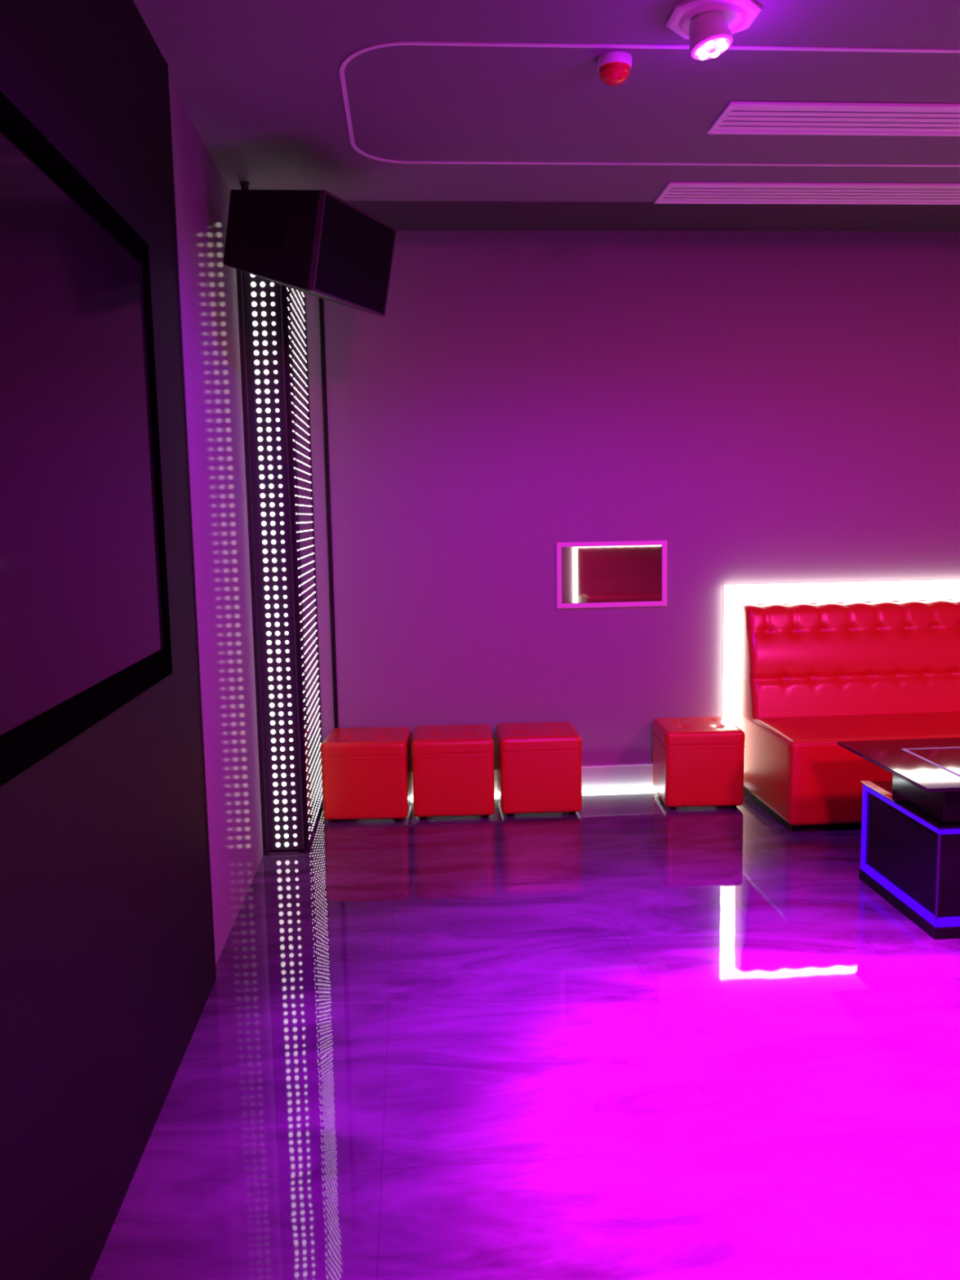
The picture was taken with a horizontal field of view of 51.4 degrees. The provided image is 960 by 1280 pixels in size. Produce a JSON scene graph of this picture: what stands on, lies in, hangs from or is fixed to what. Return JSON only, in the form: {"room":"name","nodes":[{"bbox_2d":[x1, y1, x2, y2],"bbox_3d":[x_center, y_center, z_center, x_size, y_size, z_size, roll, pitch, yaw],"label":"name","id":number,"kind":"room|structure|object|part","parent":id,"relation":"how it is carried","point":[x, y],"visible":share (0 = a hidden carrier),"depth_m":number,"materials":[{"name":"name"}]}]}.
{"room":"entertainment venue","nodes":[
{"label":"entertainment venue","id":0,"kind":"room"},
{"bbox_2d":[168,80,263,964],"bbox_3d":[-0.809,-0.106,1.221,0.100,2.835,7.756,-1,7,-4],"label":"wall","id":1,"kind":"structure","parent":0,"point":[208,287],"depth_m":3.50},
{"bbox_2d":[0,0,216,1279],"bbox_3d":[-0.674,0.070,0.197,0.022,2.735,5.666,-1,7,-4],"label":"wall panel","id":2,"kind":"object","parent":1,"relation":"attached to","point":[108,969],"visible":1,"depth_m":2.10,"materials":[{"name":"black"}]},
{"bbox_2d":[0,90,173,786],"bbox_3d":[-0.763,-0.334,1.606,0.012,1.094,1.968,-1,7,-4],"label":"television","id":3,"kind":"object","parent":2,"relation":"attached to","point":[84,600],"visible":1,"depth_m":1.91,"materials":[{"name":"black"}]},
{"bbox_2d":[268,297,306,852],"bbox_3d":[-0.904,-0.499,4.578,0.182,2.785,0.798,-1,7,-4],"label":"pillar","id":4,"kind":"structure","parent":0,"point":[300,850],"depth_m":4.34,"materials":[{"name":"black"}]},
{"bbox_2d":[236,269,306,855],"bbox_3d":[-0.875,-0.407,4.182,0.182,2.700,0.023,-1,7,-4],"label":"led light","id":5,"kind":"object","parent":4,"relation":"attached to","point":[260,301],"visible":0.98,"depth_m":4.19,"materials":[{"name":"grey plastic"}]},
{"bbox_3d":[-0.920,-1.444,4.050,0.019,0.021,0.019,-5,8,-26],"label":"led bulb","id":6,"kind":"part","parent":5,"relation":"part of","materials":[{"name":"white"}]},
{"bbox_3d":[-0.919,-1.406,4.055,0.019,0.021,0.019,-5,8,-26],"label":"led bulb","id":7,"kind":"part","parent":5,"relation":"part of","materials":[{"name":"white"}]},
{"bbox_3d":[-0.919,-1.367,4.060,0.019,0.021,0.019,-5,8,-26],"label":"led bulb","id":8,"kind":"part","parent":5,"relation":"part of","materials":[{"name":"white"}]},
{"bbox_3d":[-0.918,-1.329,4.064,0.019,0.021,0.019,-5,8,-26],"label":"led bulb","id":9,"kind":"part","parent":5,"relation":"part of","materials":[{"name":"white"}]},
{"bbox_3d":[-0.917,-1.291,4.069,0.019,0.021,0.019,-5,8,-26],"label":"led bulb","id":10,"kind":"part","parent":5,"relation":"part of","materials":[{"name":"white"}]},
{"bbox_3d":[-0.917,-1.253,4.074,0.019,0.021,0.019,-5,8,-26],"label":"led bulb","id":11,"kind":"part","parent":5,"relation":"part of","materials":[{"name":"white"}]},
{"bbox_3d":[-0.916,-1.214,4.079,0.019,0.021,0.019,-5,8,-26],"label":"led bulb","id":12,"kind":"part","parent":5,"relation":"part of","materials":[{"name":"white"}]},
{"bbox_3d":[-0.915,-1.176,4.084,0.019,0.021,0.019,-5,8,-26],"label":"led bulb","id":13,"kind":"part","parent":5,"relation":"part of","materials":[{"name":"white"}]},
{"bbox_3d":[-0.915,-1.138,4.088,0.019,0.021,0.019,-5,8,-26],"label":"led bulb","id":14,"kind":"part","parent":5,"relation":"part of","materials":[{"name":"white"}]},
{"bbox_3d":[-0.914,-1.099,4.093,0.019,0.021,0.019,-5,8,-26],"label":"led bulb","id":15,"kind":"part","parent":5,"relation":"part of","materials":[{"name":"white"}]},
{"bbox_3d":[-0.913,-1.061,4.098,0.019,0.021,0.019,-5,8,-26],"label":"led bulb","id":16,"kind":"part","parent":5,"relation":"part of","materials":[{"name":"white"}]},
{"bbox_3d":[-0.913,-1.023,4.103,0.019,0.021,0.019,-5,8,-26],"label":"led bulb","id":17,"kind":"part","parent":5,"relation":"part of","materials":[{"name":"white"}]},
{"bbox_3d":[-0.912,-0.985,4.108,0.019,0.021,0.019,-5,8,-26],"label":"led bulb","id":18,"kind":"part","parent":5,"relation":"part of","materials":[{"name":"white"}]},
{"bbox_3d":[-0.910,-0.870,4.122,0.019,0.021,0.019,-5,8,-26],"label":"led bulb","id":19,"kind":"part","parent":5,"relation":"part of","materials":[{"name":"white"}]},
{"bbox_3d":[-0.909,-0.831,4.127,0.019,0.021,0.019,-5,8,-26],"label":"led bulb","id":20,"kind":"part","parent":5,"relation":"part of","materials":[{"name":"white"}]},
{"bbox_3d":[-0.909,-0.793,4.132,0.019,0.021,0.019,-5,8,-26],"label":"led bulb","id":21,"kind":"part","parent":5,"relation":"part of","materials":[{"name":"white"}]},
{"bbox_3d":[-0.908,-0.755,4.136,0.019,0.021,0.019,-5,8,-26],"label":"led bulb","id":22,"kind":"part","parent":5,"relation":"part of","materials":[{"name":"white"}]},
{"bbox_3d":[-0.907,-0.678,4.146,0.019,0.021,0.019,-5,8,-26],"label":"led bulb","id":23,"kind":"part","parent":5,"relation":"part of","materials":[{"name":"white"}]},
{"bbox_3d":[-0.905,-0.602,4.156,0.019,0.021,0.019,-5,8,-26],"label":"led bulb","id":24,"kind":"part","parent":5,"relation":"part of","materials":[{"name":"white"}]},
{"bbox_3d":[-0.904,-0.525,4.165,0.019,0.021,0.019,-5,8,-26],"label":"led bulb","id":25,"kind":"part","parent":5,"relation":"part of","materials":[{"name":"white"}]},
{"bbox_3d":[-0.903,-0.448,4.175,0.019,0.021,0.019,-5,8,-26],"label":"led bulb","id":26,"kind":"part","parent":5,"relation":"part of","materials":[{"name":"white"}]},
{"bbox_3d":[-0.878,-1.139,4.091,0.019,0.020,0.019,-5,8,-26],"label":"led bulb","id":27,"kind":"part","parent":5,"relation":"part of","materials":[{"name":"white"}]},
{"bbox_3d":[-0.900,-0.295,4.194,0.019,0.021,0.019,-5,8,-26],"label":"led bulb","id":28,"kind":"part","parent":5,"relation":"part of","materials":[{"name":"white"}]},
{"bbox_3d":[-0.875,-0.986,4.110,0.019,0.020,0.019,-5,8,-26],"label":"led bulb","id":29,"kind":"part","parent":5,"relation":"part of","materials":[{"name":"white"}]},
{"bbox_3d":[-0.897,-0.142,4.213,0.019,0.021,0.019,-5,8,-26],"label":"led bulb","id":30,"kind":"part","parent":5,"relation":"part of","materials":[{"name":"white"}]},
{"bbox_3d":[-0.896,-0.065,4.223,0.019,0.021,0.019,-5,8,-26],"label":"led bulb","id":31,"kind":"part","parent":5,"relation":"part of","materials":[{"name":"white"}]},
{"bbox_3d":[-0.871,-0.756,4.139,0.019,0.020,0.019,-5,8,-26],"label":"led bulb","id":32,"kind":"part","parent":5,"relation":"part of","materials":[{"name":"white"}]},
{"bbox_3d":[-0.870,-0.679,4.149,0.019,0.020,0.019,-5,8,-26],"label":"led bulb","id":33,"kind":"part","parent":5,"relation":"part of","materials":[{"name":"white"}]},
{"bbox_3d":[-0.868,-0.603,4.158,0.019,0.020,0.019,-5,8,-26],"label":"led bulb","id":34,"kind":"part","parent":5,"relation":"part of","materials":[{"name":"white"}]},
{"bbox_3d":[-0.860,0.926,4.344,0.140,0.006,0.010,-1,7,-4],"label":"sill","id":35,"kind":"part","parent":5,"relation":"part of","materials":[{"name":"black metal"}]},
{"bbox_2d":[283,285,323,852],"bbox_3d":[-0.805,-0.460,4.590,0.014,2.700,0.797,-1,7,-4],"label":"led light","id":36,"kind":"object","parent":4,"relation":"attached to","point":[295,304],"visible":0.91,"depth_m":4.52,"materials":[{"name":"grey plastic"}]},
{"bbox_2d":[90,790,959,1279],"bbox_3d":[1.749,1.280,1.523,5.172,0.080,7.856,-1,7,-4],"label":"floor","id":37,"kind":"structure","parent":0,"point":[628,1035],"depth_m":2.64,"materials":[{"name":"stone"}]},
{"bbox_2d":[320,726,412,822],"bbox_3d":[-0.551,0.654,4.913,0.410,0.401,0.366,-1,7,0],"label":"ottoman","id":38,"kind":"object","parent":37,"relation":"on","point":[366,771],"visible":1,"depth_m":4.74,"materials":[{"name":"red leather"}]},
{"bbox_3d":[-0.553,0.500,4.894,0.408,0.090,0.364,-1,7,0],"label":"seat","id":39,"kind":"part","parent":38,"relation":"part of","materials":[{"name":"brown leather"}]},
{"bbox_2d":[411,724,494,819],"bbox_3d":[-0.133,0.644,4.937,0.396,0.401,0.367,-1,7,-2],"label":"ottoman","id":40,"kind":"object","parent":37,"relation":"on","point":[453,765],"visible":1,"depth_m":4.76,"materials":[{"name":"red leather"}]},
{"bbox_3d":[-0.135,0.489,4.918,0.394,0.090,0.364,-1,7,-2],"label":"seat","id":41,"kind":"part","parent":40,"relation":"part of","materials":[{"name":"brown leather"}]},
{"bbox_2d":[411,787,654,799],"bbox_3d":[0.322,0.797,5.194,1.900,0.014,0.014,-1,7,-4],"label":"led strip","id":42,"kind":"object","parent":37,"relation":"on","point":[641,788],"visible":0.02,"depth_m":5.21,"materials":[{"name":"white plastic"}]},
{"bbox_2d":[495,721,582,816],"bbox_3d":[0.289,0.633,4.964,0.398,0.401,0.366,-1,7,-2],"label":"ottoman","id":43,"kind":"object","parent":37,"relation":"on","point":[540,764],"visible":1,"depth_m":4.79,"materials":[{"name":"red leather"}]},
{"bbox_3d":[0.286,0.479,4.944,0.396,0.090,0.364,-1,7,-2],"label":"seat","id":44,"kind":"part","parent":43,"relation":"part of","materials":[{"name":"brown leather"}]},
{"bbox_2d":[652,716,744,809],"bbox_3d":[1.093,0.611,5.024,0.392,0.401,0.366,-1,7,0],"label":"ottoman","id":45,"kind":"object","parent":37,"relation":"on","point":[698,761],"visible":1,"depth_m":4.85,"materials":[{"name":"red leather"}]},
{"bbox_3d":[1.090,0.457,5.005,0.390,0.090,0.364,-1,7,0],"label":"seat","id":46,"kind":"part","parent":45,"relation":"part of","materials":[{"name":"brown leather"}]},
{"bbox_2d":[737,599,959,831],"bbox_3d":[2.505,0.315,4.882,2.300,0.976,0.770,-1,7,-4],"label":"sofa","id":47,"kind":"object","parent":37,"relation":"on","point":[813,677],"visible":0.92,"depth_m":4.97,"materials":[{"name":"red leather"}]},
{"bbox_3d":[2.509,0.566,4.913,2.300,0.400,0.770,-1,7,-4],"label":"seat","id":48,"kind":"part","parent":47,"relation":"part of","materials":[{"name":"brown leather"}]},
{"bbox_3d":[2.486,0.088,5.084,2.298,0.576,0.271,-1,7,-4],"label":"backrest","id":49,"kind":"part","parent":47,"relation":"part of","materials":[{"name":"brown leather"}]},
{"bbox_2d":[837,737,959,939],"bbox_3d":[2.135,0.692,3.709,1.368,0.531,0.702,-1,7,-4],"label":"coffee table","id":50,"kind":"object","parent":37,"relation":"on","point":[910,846],"visible":1,"depth_m":3.56,"materials":[{"name":"black glass"}]},
{"bbox_3d":[1.511,0.568,3.757,0.033,0.004,0.274,-1,7,-4],"label":"ledge trim","id":51,"kind":"part","parent":50,"relation":"part of","materials":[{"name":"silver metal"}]},
{"bbox_3d":[2.131,0.436,3.677,1.368,0.013,0.702,-1,7,-4],"label":"glass","id":52,"kind":"part","parent":50,"relation":"part of","materials":[{"name":"black"}]},
{"bbox_2d":[133,0,959,201],"bbox_3d":[1.699,-1.597,1.163,5.172,0.250,7.856,-1,7,-4],"label":"ceiling","id":53,"kind":"structure","parent":0,"point":[258,82],"depth_m":3.04,"materials":[{"name":"grey paint"}]},
{"bbox_2d":[223,181,396,316],"bbox_3d":[-0.691,-1.472,3.638,0.606,0.530,0.524,2,8,22],"label":"loudspeaker","id":54,"kind":"object","parent":53,"relation":"hanging from","point":[317,243],"visible":1,"depth_m":3.40,"materials":[{"name":"black paint"}]},
{"bbox_3d":[-0.718,-1.369,3.380,0.123,0.096,0.005,2,8,22],"label":"handle","id":55,"kind":"part","parent":54,"relation":"part of","materials":[{"name":"black plastic"}]},
{"bbox_2d":[315,194,394,313],"bbox_3d":[-0.448,-1.362,3.554,0.075,0.305,0.504,2,8,22],"label":"grille","id":56,"kind":"object","parent":54,"relation":"attached to","point":[354,249],"depth_m":3.52,"materials":[{"name":"black fabric"}]},
{"bbox_2d":[596,51,631,85],"bbox_3d":[0.384,-1.626,2.851,0.100,0.066,0.100,-1,7,-4],"label":"beacon","id":57,"kind":"object","parent":53,"relation":"attached to","point":[613,68],"visible":1,"depth_m":2.82,"materials":[{"name":"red plastic"}]},
{"bbox_2d":[339,41,959,167],"bbox_3d":[1.652,-1.738,3.310,4.170,0.006,0.940,-1,7,-4],"label":"trim","id":58,"kind":"structure","parent":53,"relation":"attached to","point":[351,56],"depth_m":2.82,"materials":[{"name":"white paint"}]},
{"bbox_2d":[666,0,761,60],"bbox_3d":[0.609,-1.579,2.610,0.225,0.107,0.225,-1,7,-4],"label":"spotlight","id":59,"kind":"object","parent":53,"relation":"attached to","point":[709,26],"visible":1,"depth_m":2.56,"materials":[{"name":"white metal"}]},
{"bbox_3d":[0.575,-1.529,2.593,0.025,0.012,0.024,-12,1,28],"label":"led bulb","id":60,"kind":"part","parent":59,"relation":"part of","materials":[{"name":"white"}]},
{"bbox_3d":[0.589,-1.533,2.619,0.025,0.012,0.024,-12,1,28],"label":"led bulb","id":61,"kind":"part","parent":59,"relation":"part of","materials":[{"name":"white"}]},
{"bbox_3d":[0.591,-1.532,2.567,0.025,0.012,0.024,-12,1,28],"label":"led bulb","id":62,"kind":"part","parent":59,"relation":"part of","materials":[{"name":"white plastic"}]},
{"bbox_3d":[0.604,-1.536,2.594,0.025,0.012,0.024,-12,1,28],"label":"led bulb","id":63,"kind":"part","parent":59,"relation":"part of","materials":[{"name":"purple"}]},
{"bbox_3d":[0.608,-1.625,2.604,0.225,0.014,0.225,-1,7,-4],"label":"mounting plate","id":64,"kind":"part","parent":59,"relation":"part of","materials":[{"name":"white metal"}]},
{"bbox_3d":[0.618,-1.539,2.620,0.025,0.012,0.024,-12,1,28],"label":"led bulb","id":65,"kind":"part","parent":59,"relation":"part of","materials":[{"name":"white plastic"}]},
{"bbox_3d":[0.620,-1.539,2.568,0.025,0.012,0.024,-12,1,28],"label":"led bulb","id":66,"kind":"part","parent":59,"relation":"part of","materials":[{"name":"white plastic"}]},
{"bbox_3d":[0.633,-1.542,2.595,0.025,0.012,0.024,-12,1,28],"label":"led bulb","id":67,"kind":"part","parent":59,"relation":"part of","materials":[{"name":"white"}]},
{"bbox_2d":[653,182,959,204],"bbox_3d":[2.006,-1.841,4.119,2.550,0.010,0.246,-1,7,-4],"label":"ceiling vent","id":68,"kind":"object","parent":53,"relation":"in","point":[683,193],"visible":1,"depth_m":4.07,"materials":[{"name":"white metal"}]},
{"bbox_2d":[706,101,959,136],"bbox_3d":[2.057,-1.747,3.362,2.555,0.010,0.250,-1,7,-4],"label":"ceiling vent","id":69,"kind":"object","parent":53,"relation":"in","point":[738,117],"visible":1,"depth_m":3.30,"materials":[{"name":"white metal"}]},
{"bbox_2d":[305,230,959,772],"bbox_3d":[1.453,-0.641,5.181,4.972,2.835,0.100,-1,7,-4],"label":"wall","id":70,"kind":"structure","parent":0,"point":[764,406],"depth_m":5.05,"materials":[{"name":"grey paint"}]},
{"bbox_2d":[319,297,338,728],"bbox_3d":[-0.750,-0.461,4.991,0.020,2.600,0.012,-1,7,-4],"label":"trim","id":71,"kind":"structure","parent":70,"relation":"attached to","point":[321,300],"depth_m":4.96,"materials":[{"name":"black metal"}]},
{"bbox_2d":[411,763,653,796],"bbox_3d":[1.621,0.701,5.301,4.690,0.136,0.015,-1,7,-4],"label":"baseboard","id":72,"kind":"structure","parent":70,"relation":"attached to","point":[628,775],"depth_m":5.23,"materials":[{"name":"grey"}]},
{"bbox_2d":[555,540,666,608],"bbox_3d":[0.674,-0.336,5.103,0.568,0.336,0.020,-1,7,-4],"label":"wall mirror","id":73,"kind":"object","parent":70,"relation":"attached to","point":[595,574],"visible":1,"depth_m":5.10,"materials":[{"name":"pink mirror"}]},
{"bbox_2d":[346,200,959,231],"bbox_3d":[1.549,-1.991,4.586,4.790,0.006,0.759,-1,7,-4],"label":"trim","id":74,"kind":"structure","parent":70,"relation":"attached to","point":[399,215],"depth_m":4.69,"materials":[{"name":"grey paint"}]},
{"bbox_2d":[722,579,959,726],"bbox_3d":[2.469,0.177,5.285,2.400,0.990,0.036,-1,7,-4],"label":"wall light","id":75,"kind":"object","parent":70,"relation":"attached to","point":[735,595],"visible":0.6,"depth_m":5.17,"materials":[{"name":"white plastic"}]}
]}

